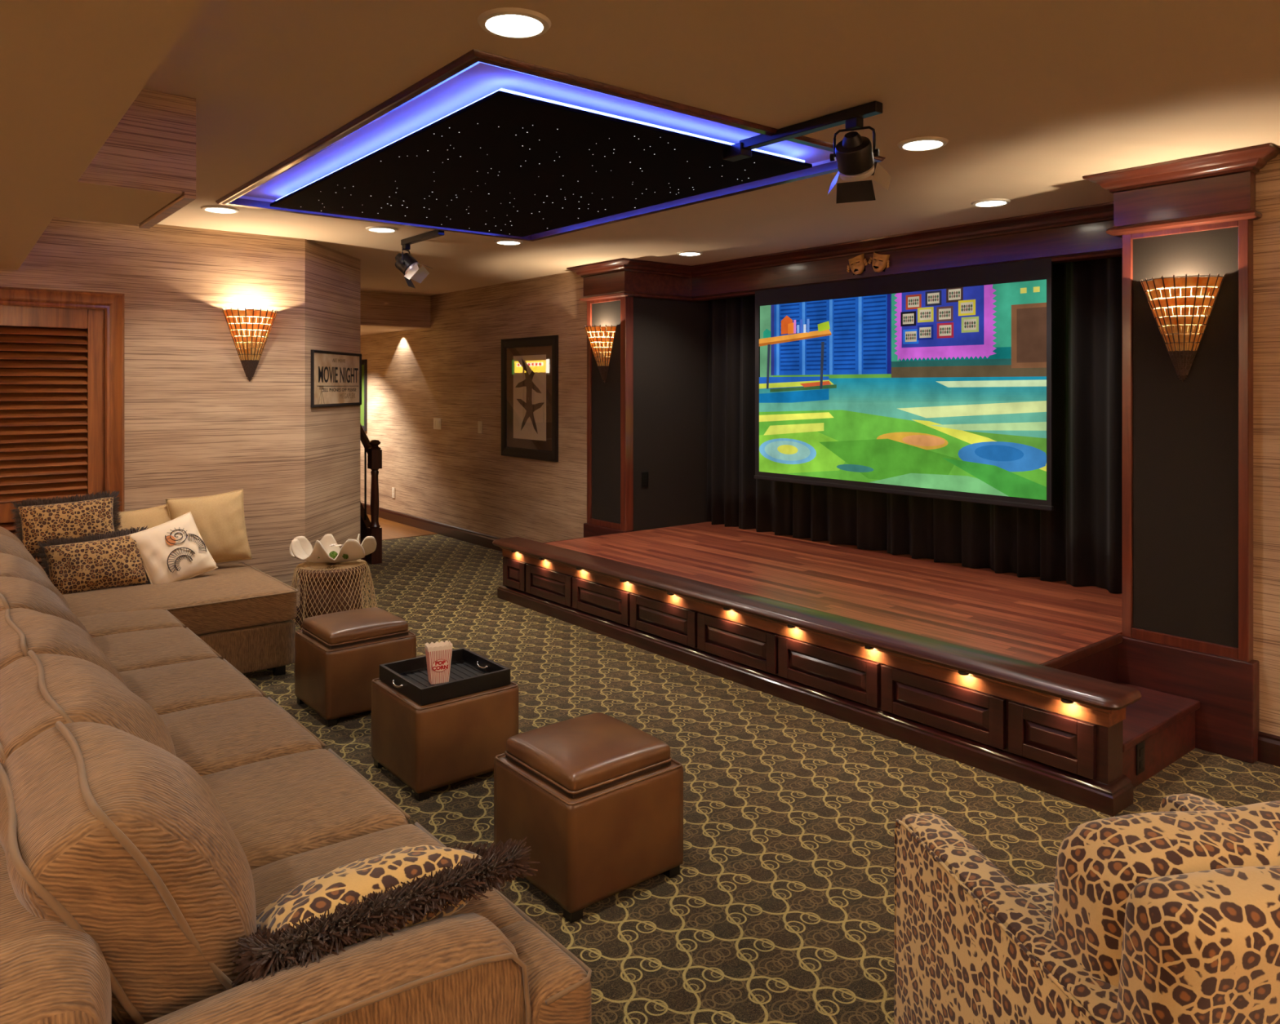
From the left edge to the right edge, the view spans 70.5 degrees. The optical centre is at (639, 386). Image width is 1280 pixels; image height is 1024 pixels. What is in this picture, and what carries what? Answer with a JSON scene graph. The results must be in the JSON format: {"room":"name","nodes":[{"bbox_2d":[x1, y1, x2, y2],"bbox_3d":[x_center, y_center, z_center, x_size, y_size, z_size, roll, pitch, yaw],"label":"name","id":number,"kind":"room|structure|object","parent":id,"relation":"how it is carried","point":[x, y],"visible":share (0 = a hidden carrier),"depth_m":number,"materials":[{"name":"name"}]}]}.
{"room":"home theater","nodes":[
{"label":"home theater","id":0,"kind":"room"},
{"bbox_2d":[0,217,305,605],"bbox_3d":[-3.940,0.285,4.342,4.576,2.430,0.140,0,0,-39],"label":"wall","id":1,"kind":"structure","parent":0,"point":[195,425],"depth_m":5.36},
{"bbox_2d":[0,286,124,572],"bbox_3d":[-3.556,0.491,4.581,1.662,2.018,0.086,0,0,-39],"label":"door","id":2,"kind":"structure","parent":1,"relation":"in","point":[89,460],"depth_m":4.92,"materials":[{"name":"brown wood"}]},
{"bbox_2d":[222,307,277,382],"bbox_3d":[-2.332,-0.244,5.462,0.316,0.439,0.159,0,0,-39],"label":"wall sconce","id":3,"kind":"object","parent":1,"relation":"attached to","point":[251,328],"visible":1,"depth_m":5.45,"materials":[{"name":"orange wicker"}]},
{"bbox_2d":[305,239,359,562],"bbox_3d":[-2.162,0.285,6.212,0.222,2.430,1.048,0,0,9],"label":"wall","id":4,"kind":"structure","parent":0,"point":[332,277],"depth_m":6.16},
{"bbox_2d":[311,350,361,407],"bbox_3d":[-2.075,-0.047,6.224,0.020,0.372,0.820,0,0,4],"label":"sign","id":5,"kind":"object","parent":4,"relation":"attached to","point":[335,376],"visible":1,"depth_m":6.17,"materials":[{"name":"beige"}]},
{"bbox_2d":[332,358,345,363],"bbox_3d":[-2.075,-0.173,6.244,0.001,0.025,0.220,0,0,4],"label":"print","id":6,"kind":"object","parent":5,"relation":"attached to","point":[334,360],"depth_m":6.24,"materials":[{"name":"brown"}]},
{"bbox_2d":[321,388,356,391],"bbox_3d":[-2.075,0.028,6.255,0.001,0.024,0.599,0,0,4],"label":"print","id":7,"kind":"object","parent":5,"relation":"attached to","point":[322,389],"depth_m":6.25,"materials":[{"name":"black"}]},
{"bbox_2d":[339,393,355,399],"bbox_3d":[-2.065,0.071,6.396,0.001,0.036,0.276,0,0,4],"label":"print","id":8,"kind":"object","parent":5,"relation":"attached to","point":[342,396],"depth_m":6.39,"materials":[{"name":"brown paper"}]},
{"bbox_2d":[360,271,586,542],"bbox_3d":[-2.970,0.285,9.124,1.720,2.430,7.300,0,0,-39],"label":"wall","id":9,"kind":"structure","parent":0,"point":[448,370],"depth_m":8.67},
{"bbox_2d":[360,360,367,431],"bbox_3d":[-3.401,0.110,10.837,0.022,0.840,0.620,0,0,-39],"label":"framed picture","id":10,"kind":"object","parent":9,"relation":"attached to","point":[363,407],"visible":0.37,"depth_m":10.61,"materials":[{"name":"black"}]},
{"bbox_2d":[360,364,364,426],"bbox_3d":[-3.396,0.110,10.841,0.003,0.720,0.500,0,0,-39],"label":"print","id":11,"kind":"object","parent":10,"relation":"attached to","point":[362,406],"depth_m":10.69,"materials":[{"name":"green paper"}]},
{"bbox_2d":[391,487,395,498],"bbox_3d":[-2.732,1.185,10.028,0.007,0.115,0.070,0,0,-39],"label":"power outlet","id":12,"kind":"object","parent":9,"relation":"attached to","point":[393,489],"visible":1,"depth_m":10.02,"materials":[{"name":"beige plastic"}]},
{"bbox_2d":[361,502,502,551],"bbox_3d":[-2.506,1.442,9.760,0.038,0.115,6.700,0,0,-39],"label":"baseboard","id":13,"kind":"structure","parent":9,"relation":"attached to","point":[457,533],"depth_m":9.13,"materials":[{"name":"brown wood"}]},
{"bbox_2d":[433,417,440,430],"bbox_3d":[-2.063,0.385,9.206,0.008,0.115,0.165,0,0,-39],"label":"light switch","id":14,"kind":"object","parent":9,"relation":"attached to","point":[437,422],"visible":1,"depth_m":9.20,"materials":[{"name":"beige plastic"}]},
{"bbox_2d":[478,421,482,433],"bbox_3d":[-1.507,0.390,8.523,0.008,0.115,0.075,0,0,-39],"label":"light switch","id":15,"kind":"object","parent":9,"relation":"attached to","point":[480,423],"visible":1,"depth_m":8.51,"materials":[{"name":"beige plastic"}]},
{"bbox_2d":[501,335,558,462],"bbox_3d":[-0.969,0.105,7.852,0.022,1.050,0.900,0,0,-39],"label":"framed picture","id":16,"kind":"object","parent":9,"relation":"attached to","point":[529,366],"visible":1,"depth_m":7.83,"materials":[{"name":"black"}]},
{"bbox_2d":[513,355,546,440],"bbox_3d":[-0.960,0.100,7.847,0.001,0.730,0.530,0,0,-39],"label":"print","id":17,"kind":"object","parent":16,"relation":"attached to","point":[529,371],"depth_m":7.84,"materials":[{"name":"beige paper"}]},
{"bbox_2d":[566,143,1279,302],"bbox_3d":[1.232,-0.797,5.554,0.814,0.264,4.731,0,0,-39],"label":"crown molding","id":18,"kind":"structure","parent":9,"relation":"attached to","point":[1215,188],"depth_m":5.07,"materials":[{"name":"brown wood"}]},
{"bbox_2d":[847,253,867,275],"bbox_3d":[1.404,-0.788,5.882,0.050,0.135,0.162,0,0,-39],"label":"mask","id":19,"kind":"object","parent":18,"relation":"attached to","point":[857,267],"visible":1,"depth_m":5.87,"materials":[{"name":"gold metal"}]},
{"bbox_2d":[867,251,889,272],"bbox_3d":[1.509,-0.792,5.753,0.050,0.138,0.160,0,0,-39],"label":"mask","id":20,"kind":"object","parent":18,"relation":"attached to","point":[880,262],"visible":1,"depth_m":5.74,"materials":[{"name":"gold metal"}]},
{"bbox_2d":[754,257,1053,511],"bbox_3d":[1.533,-0.007,5.737,0.028,1.366,2.200,0,0,-39],"label":"projection screen","id":21,"kind":"object","parent":18,"relation":"hanging from","point":[934,384],"visible":1,"depth_m":5.53,"materials":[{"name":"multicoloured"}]},
{"bbox_2d":[706,257,1122,593],"bbox_3d":[1.643,0.144,5.881,0.141,1.888,3.521,0,0,-39],"label":"stage curtain","id":22,"kind":"object","parent":18,"relation":"hanging from","point":[1078,543],"visible":0.35,"depth_m":5.26,"materials":[{"name":"black fabric"}]},
{"bbox_2d":[0,0,1279,335],"bbox_3d":[-1.985,-0.815,4.574,7.900,0.430,15.600,0,0,-39],"label":"ceiling","id":23,"kind":"structure","parent":0,"point":[1029,99],"depth_m":2.78,"materials":[{"name":"beige paint"}]},
{"bbox_2d":[53,88,195,229],"bbox_3d":[-1.795,-0.767,3.104,0.337,0.325,0.720,0,0,-39],"label":"ceiling soffit","id":24,"kind":"object","parent":23,"relation":"attached to","point":[144,173],"visible":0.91,"depth_m":2.88,"materials":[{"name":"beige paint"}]},
{"bbox_2d":[200,205,239,213],"bbox_3d":[-2.204,-0.923,4.756,0.188,0.021,0.188,0,0,-39],"label":"recessed light","id":25,"kind":"object","parent":23,"relation":"in","point":[215,209],"visible":1,"depth_m":4.72,"materials":[{"name":"white glass"}]},
{"bbox_2d":[364,226,398,232],"bbox_3d":[-1.528,-0.923,5.359,0.188,0.021,0.188,0,0,-39],"label":"recessed light","id":26,"kind":"object","parent":23,"relation":"in","point":[372,228],"visible":1,"depth_m":5.32,"materials":[{"name":"white glass"}]},
{"bbox_2d":[400,230,444,245],"bbox_3d":[-1.340,-0.911,5.564,0.040,0.035,0.520,0,0,-39],"label":"track","id":27,"kind":"object","parent":23,"relation":"attached to","point":[434,233],"visible":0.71,"depth_m":5.53,"materials":[{"name":"black metal"}]},
{"bbox_2d":[395,244,429,288],"bbox_3d":[-1.441,-0.760,5.735,0.223,0.272,0.206,0,0,5],"label":"spotlight","id":28,"kind":"object","parent":27,"relation":"hanging from","point":[406,264],"visible":1,"depth_m":5.70,"materials":[{"name":"black metal"}]},
{"bbox_2d":[493,239,523,244],"bbox_3d":[-0.847,-0.923,5.837,0.188,0.021,0.188,0,0,-39],"label":"recessed light","id":29,"kind":"object","parent":23,"relation":"in","point":[504,242],"visible":1,"depth_m":5.79,"materials":[{"name":"white glass"}]},
{"bbox_2d":[477,7,551,39],"bbox_3d":[-0.321,-0.923,2.318,0.188,0.021,0.188,0,0,-39],"label":"recessed light","id":30,"kind":"object","parent":23,"relation":"in","point":[513,23],"visible":1,"depth_m":2.29,"materials":[{"name":"beige"}]},
{"bbox_2d":[270,88,812,237],"bbox_3d":[-0.576,-0.934,4.155,1.485,0.062,2.260,0,0,-39],"label":"panel","id":31,"kind":"object","parent":23,"relation":"attached to","point":[508,162],"visible":1,"depth_m":3.79,"materials":[{"name":"black fabric"}]},
{"bbox_2d":[215,48,885,241],"bbox_3d":[-0.569,-0.931,4.122,1.881,0.038,2.656,0,0,-39],"label":"trim","id":32,"kind":"structure","parent":23,"relation":"attached to","point":[473,57],"depth_m":3.39,"materials":[{"name":"brown wood"}]},
{"bbox_2d":[676,251,702,256],"bbox_3d":[0.348,-0.923,6.333,0.188,0.021,0.188,0,0,-39],"label":"recessed light","id":33,"kind":"object","parent":23,"relation":"in","point":[681,253],"visible":1,"depth_m":6.29,"materials":[{"name":"white"}]},
{"bbox_2d":[722,101,882,161],"bbox_3d":[0.561,-0.899,3.230,0.060,0.059,0.700,0,0,-39],"label":"track","id":34,"kind":"object","parent":23,"relation":"attached to","point":[741,150],"visible":0.94,"depth_m":3.20,"materials":[{"name":"black metal"}]},
{"bbox_2d":[826,116,891,204],"bbox_3d":[0.736,-0.759,3.073,0.206,0.275,0.219,0,0,25],"label":"spotlight","id":35,"kind":"object","parent":34,"relation":"hanging from","point":[854,155],"visible":1,"depth_m":3.02,"materials":[{"name":"black metal"}]},
{"bbox_2d":[897,136,948,151],"bbox_3d":[1.083,-0.923,3.468,0.188,0.021,0.188,0,0,-39],"label":"recessed light","id":36,"kind":"object","parent":23,"relation":"in","point":[926,143],"visible":1,"depth_m":3.44,"materials":[{"name":"white"}]},
{"bbox_2d":[971,198,1010,207],"bbox_3d":[1.776,-0.923,4.581,0.188,0.021,0.188,0,0,-39],"label":"recessed light","id":37,"kind":"object","parent":23,"relation":"in","point":[991,202],"visible":1,"depth_m":4.55,"materials":[{"name":"white"}]},
{"bbox_2d":[632,297,708,531],"bbox_3d":[0.318,0.083,7.162,1.060,2.025,0.135,0,0,-39],"label":"wall","id":38,"kind":"structure","parent":0,"point":[671,337],"depth_m":7.00,"materials":[{"name":"black paint"}]},
{"bbox_2d":[640,471,648,488],"bbox_3d":[0.037,0.710,6.841,0.070,0.115,0.007,0,0,-39],"label":"power outlet","id":39,"kind":"object","parent":38,"relation":"attached to","point":[644,476],"visible":1,"depth_m":6.83,"materials":[{"name":"black paint"}]},
{"bbox_2d":[643,475,646,484],"bbox_3d":[0.039,0.710,6.840,0.032,0.072,0.003,0,0,-39],"label":"socket","id":40,"kind":"object","parent":39,"relation":"attached to","point":[644,476],"depth_m":6.84,"materials":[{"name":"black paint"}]},
{"bbox_2d":[243,514,1279,1023],"bbox_3d":[-2.404,1.528,4.233,6.820,0.064,15.600,0,0,-39],"label":"floor","id":41,"kind":"structure","parent":0,"point":[779,909],"depth_m":3.22,"materials":[{"name":"carpet"}]},
{"bbox_2d":[0,526,591,1023],"bbox_3d":[-1.659,1.061,3.204,1.724,0.878,4.454,0,0,-39],"label":"sectional sofa","id":42,"kind":"object","parent":41,"relation":"on","point":[154,800],"visible":0.98,"depth_m":1.56,"materials":[{"name":"fabric"}]},
{"bbox_2d":[0,526,26,548],"bbox_3d":[-3.006,0.854,4.181,0.375,0.446,0.454,0,0,-39],"label":"cushion","id":43,"kind":"object","parent":42,"relation":"on","point":[3,531],"depth_m":4.18,"materials":[{"name":"fabric"}]},
{"bbox_2d":[0,533,47,576],"bbox_3d":[-2.686,0.844,3.790,0.380,0.443,0.584,0,0,-39],"label":"cushion","id":44,"kind":"object","parent":42,"relation":"on","point":[8,545],"depth_m":3.73,"materials":[{"name":"fabric"}]},
{"bbox_2d":[0,553,70,609],"bbox_3d":[-2.317,0.854,3.344,0.380,0.443,0.602,0,0,-39],"label":"cushion","id":45,"kind":"object","parent":42,"relation":"on","point":[11,566],"depth_m":3.27,"materials":[{"name":"fabric"}]},
{"bbox_2d":[0,576,89,635],"bbox_3d":[-1.962,0.851,2.895,0.380,0.443,0.571,0,0,-39],"label":"cushion","id":46,"kind":"object","parent":42,"relation":"on","point":[15,593],"depth_m":2.81,"materials":[{"name":"fabric"}]},
{"bbox_2d":[0,608,127,687],"bbox_3d":[-1.605,0.854,2.462,0.378,0.446,0.579,0,0,-39],"label":"cushion","id":47,"kind":"object","parent":42,"relation":"on","point":[22,630],"depth_m":2.38,"materials":[{"name":"fabric"}]},
{"bbox_2d":[9,490,122,559],"bbox_3d":[-3.008,0.735,4.772,0.522,0.339,0.155,0,0,-31],"label":"throw pillow","id":48,"kind":"object","parent":42,"relation":"on","point":[45,519],"visible":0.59,"depth_m":4.72,"materials":[{"name":"brown fabric"}]},
{"bbox_2d":[0,653,176,764],"bbox_3d":[-1.241,0.855,2.023,0.380,0.444,0.589,0,0,-39],"label":"cushion","id":49,"kind":"object","parent":42,"relation":"on","point":[37,691],"depth_m":1.92,"materials":[{"name":"fabric"}]},
{"bbox_2d":[34,525,150,595],"bbox_3d":[-2.786,0.919,4.645,0.528,0.350,0.176,0,0,-39],"label":"throw pillow","id":50,"kind":"object","parent":42,"relation":"on","point":[107,561],"visible":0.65,"depth_m":4.60,"materials":[{"name":"brown fabric"}]},
{"bbox_2d":[0,722,257,1023],"bbox_3d":[-0.900,0.854,1.595,0.378,0.443,0.534,0,0,-39],"label":"cushion","id":51,"kind":"object","parent":42,"relation":"on","point":[108,838],"depth_m":1.41,"materials":[{"name":"fabric"}]},
{"bbox_2d":[77,608,183,637],"bbox_3d":[-2.443,1.111,3.879,0.833,0.194,0.397,0,0,-39],"label":"seat cushion","id":52,"kind":"object","parent":42,"relation":"on","point":[109,624],"depth_m":3.95,"materials":[{"name":"fabric"}]},
{"bbox_2d":[113,504,171,532],"bbox_3d":[-2.723,0.845,5.005,0.438,0.389,0.152,0,0,-39],"label":"throw pillow","id":53,"kind":"object","parent":42,"relation":"on","point":[151,517],"visible":0.21,"depth_m":4.98,"materials":[{"name":"fabric"}]},
{"bbox_2d":[92,626,218,672],"bbox_3d":[-2.131,1.112,3.496,0.833,0.193,0.585,0,0,-39],"label":"seat cushion","id":54,"kind":"object","parent":42,"relation":"on","point":[135,650],"depth_m":3.55,"materials":[{"name":"fabric"}]},
{"bbox_2d":[126,511,217,584],"bbox_3d":[-2.507,0.895,4.868,0.189,0.398,0.420,0,0,36],"label":"throw pillow","id":55,"kind":"object","parent":42,"relation":"on","point":[175,550],"visible":0.95,"depth_m":4.82,"materials":[{"name":"beige fabric"}]},
{"bbox_2d":[164,527,206,573],"bbox_3d":[-2.435,0.875,4.865,0.208,0.224,0.110,0,0,-39],"label":"print","id":56,"kind":"object","parent":55,"relation":"attached to","point":[185,552],"depth_m":4.86,"materials":[{"name":"grey fabric"}]},
{"bbox_2d":[62,563,296,635],"bbox_3d":[-2.692,1.126,4.594,1.561,0.185,0.986,0,0,-39],"label":"cushion","id":57,"kind":"object","parent":42,"relation":"on","point":[232,598],"depth_m":4.55,"materials":[{"name":"fabric"}]},
{"bbox_2d":[119,657,264,715],"bbox_3d":[-1.769,1.111,3.052,0.833,0.194,0.554,0,0,-39],"label":"seat cushion","id":58,"kind":"object","parent":42,"relation":"on","point":[169,688],"depth_m":3.11,"materials":[{"name":"fabric"}]},
{"bbox_2d":[164,488,252,563],"bbox_3d":[-2.466,0.825,5.188,0.452,0.429,0.174,0,0,-39],"label":"throw pillow","id":59,"kind":"object","parent":42,"relation":"on","point":[219,519],"visible":0.64,"depth_m":5.17,"materials":[{"name":"fabric"}]},
{"bbox_2d":[159,697,323,776],"bbox_3d":[-1.415,1.111,2.617,0.833,0.194,0.562,0,0,-39],"label":"seat cushion","id":60,"kind":"object","parent":42,"relation":"on","point":[217,737],"depth_m":2.67,"materials":[{"name":"fabric"}]},
{"bbox_2d":[200,749,408,870],"bbox_3d":[-1.055,1.111,2.175,0.833,0.194,0.572,0,0,-39],"label":"seat cushion","id":61,"kind":"object","parent":42,"relation":"on","point":[278,807],"depth_m":2.22,"materials":[{"name":"fabric"}]},
{"bbox_2d":[111,824,525,1023],"bbox_3d":[-0.694,1.112,1.732,0.833,0.193,0.564,0,0,-39],"label":"seat cushion","id":62,"kind":"object","parent":42,"relation":"on","point":[273,878],"depth_m":1.94,"materials":[{"name":"fabric"}]},
{"bbox_2d":[230,836,540,987],"bbox_3d":[-0.505,0.964,1.684,0.536,0.229,0.396,0,0,-39],"label":"throw pillow","id":63,"kind":"object","parent":42,"relation":"on","point":[361,900],"visible":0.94,"depth_m":1.58,"materials":[{"name":"brown fabric"}]},
{"bbox_2d":[297,563,365,630],"bbox_3d":[-1.837,1.285,5.398,0.390,0.430,0.390,0,0,-39],"label":"round stool","id":64,"kind":"object","parent":41,"relation":"on","point":[341,591],"visible":0.52,"depth_m":5.24,"materials":[{"name":"brown wicker"}]},
{"bbox_2d":[291,559,377,629],"bbox_3d":[-1.838,1.275,5.397,0.565,0.427,0.570,0,0,-39],"label":"fishing net","id":65,"kind":"object","parent":64,"relation":"on","point":[307,566],"visible":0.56,"depth_m":5.29,"materials":[{"name":"brown"}]},
{"bbox_2d":[288,533,376,563],"bbox_3d":[-1.835,0.975,5.392,0.507,0.151,0.280,0,0,-6],"label":"shell","id":66,"kind":"object","parent":65,"relation":"on","point":[326,550],"visible":1,"depth_m":5.34,"materials":[{"name":"beige"}]},
{"bbox_2d":[294,607,416,727],"bbox_3d":[-1.341,1.290,4.263,0.425,0.420,0.425,0,0,-39],"label":"storage ottoman","id":67,"kind":"object","parent":41,"relation":"on","point":[338,655],"visible":0.96,"depth_m":4.09,"materials":[{"name":"leather"}]},
{"bbox_2d":[302,607,408,644],"bbox_3d":[-1.341,1.117,4.263,0.376,0.074,0.376,0,0,-39],"label":"cushion","id":68,"kind":"object","parent":67,"relation":"on","point":[372,624],"depth_m":4.17,"materials":[{"name":"leather"}]},
{"bbox_2d":[360,423,382,564],"bbox_3d":[-2.910,0.467,8.134,0.542,2.067,1.672,0,0,-39],"label":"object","id":69,"kind":"structure","parent":41,"relation":"on","point":[367,528],"depth_m":7.64,"materials":[{"name":"brown wood"}]},
{"bbox_2d":[371,678,518,801],"bbox_3d":[-0.767,1.331,3.551,0.425,0.338,0.425,0,0,-39],"label":"storage ottoman","id":70,"kind":"object","parent":41,"relation":"on","point":[432,746],"visible":0.62,"depth_m":3.38,"materials":[{"name":"leather"}]},
{"bbox_2d":[379,648,510,706],"bbox_3d":[-0.775,1.132,3.545,0.394,0.060,0.375,0,0,-39],"label":"serving tray","id":71,"kind":"object","parent":70,"relation":"on","point":[470,673],"visible":0.87,"depth_m":3.51,"materials":[{"name":"black paint"}]},
{"bbox_2d":[424,640,452,684],"bbox_3d":[-0.781,1.073,3.511,0.096,0.148,0.064,0,0,-25],"label":"popcorn box","id":72,"kind":"object","parent":71,"relation":"on","point":[438,655],"visible":0.98,"depth_m":3.49,"materials":[{"name":"white cardboard"}]},
{"bbox_2d":[493,712,683,923],"bbox_3d":[-0.163,1.290,2.811,0.425,0.420,0.425,0,0,-39],"label":"storage ottoman","id":73,"kind":"object","parent":41,"relation":"on","point":[597,799],"visible":0.98,"depth_m":2.67,"materials":[{"name":"leather"}]},
{"bbox_2d":[506,712,670,791],"bbox_3d":[-0.163,1.117,2.811,0.376,0.074,0.376,0,0,-39],"label":"cushion","id":74,"kind":"object","parent":73,"relation":"on","point":[597,752],"depth_m":2.72,"materials":[{"name":"leather"}]},
{"bbox_2d":[583,296,633,537],"bbox_3d":[-0.248,0.415,6.946,0.090,2.170,0.517,0,0,-39],"label":"column","id":75,"kind":"structure","parent":41,"relation":"on","point":[610,404],"depth_m":6.88,"materials":[{"name":"brown wood"}]},
{"bbox_2d":[584,324,617,383],"bbox_3d":[-0.331,-0.239,6.902,0.159,0.439,0.316,0,0,-39],"label":"wall sconce","id":76,"kind":"object","parent":75,"relation":"attached to","point":[601,338],"visible":1,"depth_m":6.86,"materials":[{"name":"orange wicker"}]},
{"bbox_2d":[492,521,1199,817],"bbox_3d":[1.049,1.294,5.382,1.975,0.412,4.270,0,0,-39],"label":"stage","id":77,"kind":"object","parent":41,"relation":"on","point":[1025,646],"visible":1,"depth_m":4.25,"materials":[{"name":"brown wood"}]},
{"bbox_2d":[786,624,795,628],"bbox_3d":[0.717,1.137,4.285,0.044,0.015,0.044,0,0,-39],"label":"step light","id":78,"kind":"object","parent":77,"relation":"attached to","point":[788,625],"visible":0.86,"depth_m":4.27,"materials":[{"name":"black metal"}]},
{"bbox_2d":[864,645,874,649],"bbox_3d":[0.997,1.137,3.940,0.044,0.015,0.044,0,0,-39],"label":"step light","id":79,"kind":"object","parent":77,"relation":"attached to","point":[866,647],"visible":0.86,"depth_m":3.92,"materials":[{"name":"black metal"}]},
{"bbox_2d":[957,671,968,675],"bbox_3d":[1.283,1.137,3.590,0.044,0.015,0.044,0,0,-39],"label":"step light","id":80,"kind":"object","parent":77,"relation":"attached to","point":[959,673],"visible":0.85,"depth_m":3.57,"materials":[{"name":"black metal"}]},
{"bbox_2d":[1060,698,1074,704],"bbox_3d":[1.544,1.137,3.270,0.044,0.015,0.044,0,0,-39],"label":"step light","id":81,"kind":"object","parent":77,"relation":"attached to","point":[1064,701],"visible":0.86,"depth_m":3.25,"materials":[{"name":"black metal"}]},
{"bbox_2d":[1136,740,1145,775],"bbox_3d":[1.878,1.395,3.394,0.070,0.115,0.007,0,0,-39],"label":"power outlet","id":82,"kind":"object","parent":77,"relation":"attached to","point":[1140,748],"visible":0.98,"depth_m":3.39,"materials":[{"name":"black paint"}]},
{"bbox_2d":[1139,747,1143,768],"bbox_3d":[1.879,1.395,3.393,0.032,0.072,0.003,0,0,-39],"label":"socket","id":83,"kind":"object","parent":82,"relation":"attached to","point":[1141,749],"depth_m":3.39,"materials":[{"name":"black paint"}]},
{"bbox_2d":[893,793,1279,1023],"bbox_3d":[0.937,1.084,1.567,0.707,0.832,0.770,0,0,-9],"label":"armchair","id":84,"kind":"object","parent":41,"relation":"on","point":[1171,915],"visible":1,"depth_m":1.37,"materials":[{"name":"multicoloured fabric"}]},
{"bbox_2d":[1017,882,1054,917],"bbox_3d":[0.929,1.102,1.621,0.521,0.171,0.601,0,0,-8],"label":"seat cushion","id":85,"kind":"object","parent":84,"relation":"on","point":[1042,894],"depth_m":1.83,"materials":[{"name":"fabric"}]},
{"bbox_2d":[1049,800,1279,986],"bbox_3d":[0.957,0.896,1.438,0.601,0.451,0.246,0,0,-8],"label":"cushion","id":86,"kind":"object","parent":84,"relation":"on","point":[1100,862],"depth_m":1.36,"materials":[{"name":"fabric"}]},
{"bbox_2d":[1118,219,1259,764],"bbox_3d":[2.301,0.415,3.817,0.090,2.170,0.518,0,0,-39],"label":"column","id":87,"kind":"structure","parent":41,"relation":"on","point":[1188,446],"depth_m":3.77,"materials":[{"name":"brown wood"}]},
{"bbox_2d":[1140,273,1225,382],"bbox_3d":[2.226,-0.234,3.764,0.159,0.439,0.316,0,0,-39],"label":"wall sconce","id":88,"kind":"object","parent":87,"relation":"attached to","point":[1180,307],"visible":1,"depth_m":3.74,"materials":[{"name":"wicker"}]},
{"bbox_2d":[1253,154,1279,736],"bbox_3d":[3.705,0.285,2.212,0.100,2.430,4.750,0,0,-39],"label":"wall","id":89,"kind":"structure","parent":0,"point":[1266,229],"depth_m":3.62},
{"bbox_2d":[1257,731,1279,767],"bbox_3d":[3.794,1.442,2.026,0.038,0.115,4.150,0,0,-39],"label":"baseboard","id":90,"kind":"structure","parent":89,"relation":"attached to","point":[1268,744],"depth_m":3.59,"materials":[{"name":"brown wood"}]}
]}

